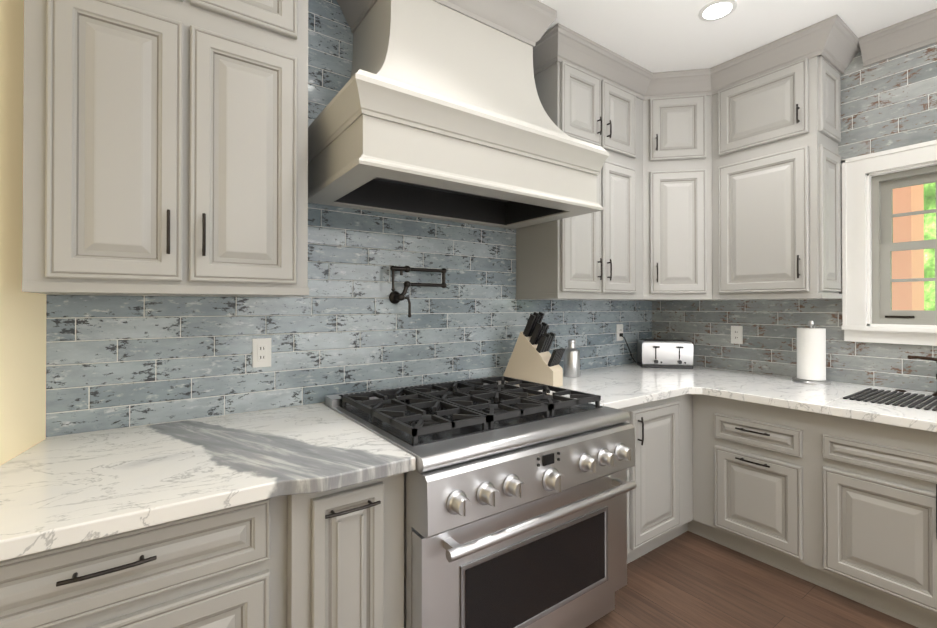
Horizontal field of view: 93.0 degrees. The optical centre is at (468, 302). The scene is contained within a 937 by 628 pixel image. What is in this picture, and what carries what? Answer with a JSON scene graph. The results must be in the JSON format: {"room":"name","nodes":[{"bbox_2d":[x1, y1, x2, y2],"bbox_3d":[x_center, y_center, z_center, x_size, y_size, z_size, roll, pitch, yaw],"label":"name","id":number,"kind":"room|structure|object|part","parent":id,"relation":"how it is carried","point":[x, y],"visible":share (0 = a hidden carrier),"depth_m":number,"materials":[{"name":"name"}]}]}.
{"room":"kitchen","nodes":[
{"label":"kitchen","id":0,"kind":"room"},
{"bbox_2d":[0,0,45,465],"bbox_3d":[-0.401,-0.076,-0.883,0.141,2.660,5.244,0,0,-24],"label":"wall","id":1,"kind":"structure","parent":0,"point":[22,372],"depth_m":1.26,"materials":[{"name":"beige paint"}]},
{"bbox_2d":[46,0,651,437],"bbox_3d":[-1.191,-0.061,1.625,6.498,2.660,0.120,0,0,-35],"label":"wall","id":2,"kind":"structure","parent":0,"point":[120,362],"depth_m":1.96,"materials":[{"name":"tile"}]},
{"bbox_2d":[22,0,308,296],"bbox_3d":[-0.899,-0.709,1.496,0.817,1.364,0.430,0,0,-35],"label":"upper cabinet","id":3,"kind":"object","parent":2,"relation":"attached to","point":[165,147],"visible":1,"depth_m":1.32,"materials":[{"name":"grey paint"}]},
{"bbox_2d":[252,338,270,367],"bbox_3d":[-0.834,0.202,1.796,0.070,0.116,0.009,0,0,-35],"label":"electrical outlet","id":4,"kind":"object","parent":2,"relation":"attached to","point":[261,352],"visible":1,"depth_m":1.79,"materials":[{"name":"white plastic"}]},
{"bbox_2d":[389,266,446,317],"bbox_3d":[-0.249,-0.052,2.167,0.308,0.246,0.082,0,0,-35],"label":"pot filler","id":5,"kind":"object","parent":2,"relation":"attached to","point":[395,297],"visible":1,"depth_m":2.12,"materials":[{"name":"brown metal"}]},
{"bbox_2d":[308,0,608,228],"bbox_3d":[-0.035,-0.908,1.973,1.220,0.959,0.653,0,0,-35],"label":"range hood","id":6,"kind":"object","parent":2,"relation":"attached to","point":[433,109],"visible":0.96,"depth_m":1.80,"materials":[{"name":"grey paint"}]},
{"bbox_2d":[516,31,647,300],"bbox_3d":[0.688,-0.701,2.672,0.760,1.363,0.349,0,0,-35],"label":"upper cabinet","id":7,"kind":"object","parent":2,"relation":"attached to","point":[595,98],"depth_m":2.50,"materials":[{"name":"grey paint"}]},
{"bbox_2d":[616,324,635,361],"bbox_3d":[1.108,0.284,3.126,0.098,0.264,0.087,0,0,-35],"label":"electrical outlet","id":8,"kind":"object","parent":2,"relation":"attached to","point":[619,328],"depth_m":3.14,"materials":[{"name":"white"}]},
{"bbox_3d":[1.120,0.316,3.129,0.076,0.200,0.078,0,0,-35],"label":"electrical outlet with cord","id":9,"kind":"part","parent":8,"relation":"part of","materials":[{"name":"black plastic"}]},
{"bbox_2d":[648,68,711,300],"bbox_3d":[1.322,-0.699,2.963,0.612,1.363,0.608,0,0,-35],"label":"upper cabinet","id":10,"kind":"object","parent":2,"relation":"attached to","point":[679,102],"depth_m":2.71,"materials":[{"name":"grey paint"}]},
{"bbox_2d":[538,0,936,72],"bbox_3d":[0.256,-1.453,-0.406,6.498,0.100,5.120,0,0,-35],"label":"ceiling","id":11,"kind":"structure","parent":0,"point":[654,36],"depth_m":2.21,"materials":[{"name":"white paint"}]},
{"bbox_2d":[698,0,736,20],"bbox_3d":[1.179,-1.384,2.106,0.160,0.006,0.160,0,0,-35],"label":"recessed light","id":12,"kind":"object","parent":11,"relation":"in","point":[715,10],"visible":1,"depth_m":2.10,"materials":[{"name":"white"}]},
{"bbox_2d":[586,531,917,627],"bbox_3d":[0.256,1.307,-0.422,6.498,0.100,5.120,0,0,-35],"label":"floor","id":13,"kind":"structure","parent":0,"point":[687,579],"depth_m":1.92,"materials":[{"name":"brown wood"}]},
{"bbox_2d":[0,473,403,627],"bbox_3d":[-0.818,0.870,1.300,1.029,0.795,0.828,0,0,-35],"label":"base cabinet","id":14,"kind":"object","parent":13,"relation":"on","point":[332,559],"visible":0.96,"depth_m":1.08,"materials":[{"name":"grey paint"}]},
{"bbox_2d":[0,403,415,560],"bbox_3d":[-0.818,0.452,1.291,1.045,0.038,0.846,0,0,-35],"label":"countertop","id":15,"kind":"structure","parent":14,"relation":"on","point":[60,491],"depth_m":1.15,"materials":[{"name":"stone"}]},
{"bbox_2d":[325,376,636,627],"bbox_3d":[0.032,0.827,1.808,0.936,0.886,0.927,0,0,-35],"label":"range","id":16,"kind":"object","parent":13,"relation":"on","point":[515,506],"visible":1,"depth_m":1.47,"materials":[{"name":"silver metal"}]},
{"bbox_2d":[620,404,639,563],"bbox_3d":[0.449,0.876,2.272,0.273,0.796,0.709,0,0,-35],"label":"base cabinet","id":17,"kind":"object","parent":13,"relation":"on","point":[633,473],"depth_m":2.07,"materials":[{"name":"grey paint"}]},
{"bbox_2d":[514,363,936,432],"bbox_3d":[1.567,0.455,1.799,1.550,0.038,2.778,0,0,-35],"label":"countertop","id":18,"kind":"structure","parent":17,"relation":"on","point":[621,386],"depth_m":2.23,"materials":[{"name":"stone"}]},
{"bbox_2d":[503,312,564,386],"bbox_3d":[0.343,0.244,2.388,0.327,0.389,0.125,0,0,35],"label":"knife block","id":19,"kind":"object","parent":18,"relation":"on","point":[532,359],"visible":0.98,"depth_m":2.33,"materials":[{"name":"beige wood"}]},
{"bbox_2d":[564,339,579,376],"bbox_3d":[0.619,0.329,2.668,0.096,0.223,0.096,0,0,-35],"label":"canister","id":20,"kind":"object","parent":18,"relation":"on","point":[571,360],"visible":0.96,"depth_m":2.63,"materials":[{"name":"silver metal"}]},
{"bbox_2d":[637,339,692,368],"bbox_3d":[1.355,0.350,3.069,0.325,0.186,0.187,0,0,10],"label":"toaster","id":21,"kind":"object","parent":18,"relation":"on","point":[666,353],"visible":1,"depth_m":3.00,"materials":[{"name":"white metal"}]},
{"bbox_2d":[792,321,830,384],"bbox_3d":[1.892,0.269,2.455,0.172,0.341,0.172,0,0,-35],"label":"paper towel","id":22,"kind":"object","parent":18,"relation":"on","point":[811,355],"visible":1,"depth_m":2.41,"materials":[{"name":"white paper"}]},
{"bbox_2d":[843,388,936,410],"bbox_3d":[2.064,0.555,1.849,0.396,0.253,0.749,0,0,-35],"label":"sink","id":23,"kind":"object","parent":18,"relation":"in","point":[900,403],"visible":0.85,"depth_m":2.02,"materials":[{"name":"metal"}]},
{"bbox_2d":[895,355,936,395],"bbox_3d":[2.194,0.254,1.978,0.210,0.366,0.470,0,0,-35],"label":"faucet","id":24,"kind":"object","parent":18,"relation":"on","point":[924,358],"visible":1,"depth_m":2.12,"materials":[{"name":"brown metal"}]},
{"bbox_2d":[640,394,699,556],"bbox_3d":[0.791,0.877,2.514,0.565,0.796,0.709,0,0,-35],"label":"base cabinet","id":25,"kind":"object","parent":13,"relation":"on","point":[669,427],"depth_m":2.26,"materials":[{"name":"grey paint"}]},
{"bbox_2d":[652,43,936,392],"bbox_3d":[2.892,-0.062,1.383,0.120,2.660,5.000,0,0,-35],"label":"wall","id":26,"kind":"structure","parent":0,"point":[889,104],"depth_m":2.43,"materials":[{"name":"tile"}]},
{"bbox_2d":[731,326,742,343],"bbox_3d":[1.742,0.209,2.889,0.009,0.116,0.070,0,0,-35],"label":"electrical outlet","id":27,"kind":"object","parent":26,"relation":"attached to","point":[736,334],"visible":1,"depth_m":2.88,"materials":[{"name":"white plastic"}]},
{"bbox_2d":[712,23,847,299],"bbox_3d":[1.762,-0.702,2.570,0.350,1.363,0.540,0,0,-35],"label":"upper cabinet","id":28,"kind":"object","parent":26,"relation":"attached to","point":[721,181],"depth_m":2.41,"materials":[{"name":"grey paint"}]},
{"bbox_2d":[842,140,936,345],"bbox_3d":[2.393,-0.289,2.034,0.150,0.991,1.051,0,0,-35],"label":"window","id":29,"kind":"structure","parent":26,"relation":"in","point":[869,247],"depth_m":2.35,"materials":[{"name":"white wood"}]},
{"bbox_2d":[858,8,936,66],"bbox_3d":[3.136,-1.332,0.862,0.092,0.124,3.656,0,0,-35],"label":"crown molding","id":30,"kind":"structure","parent":26,"relation":"attached to","point":[909,35],"depth_m":2.23,"materials":[{"name":"grey paint"}]},
{"label":"outside","id":31,"kind":"structure","parent":0,"visible":0},
{"bbox_2d":[923,182,935,310],"bbox_3d":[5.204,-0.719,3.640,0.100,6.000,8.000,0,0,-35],"label":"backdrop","id":32,"kind":"structure","parent":31,"point":[929,291],"depth_m":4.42,"materials":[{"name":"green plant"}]},
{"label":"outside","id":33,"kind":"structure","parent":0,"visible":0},
{"bbox_2d":[892,184,923,309],"bbox_3d":[3.596,-0.075,2.619,2.100,3.700,2.600,0,0,-35],"label":"column","id":34,"kind":"structure","parent":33,"point":[904,269],"depth_m":3.22,"materials":[{"name":"brown paint"}]}
]}

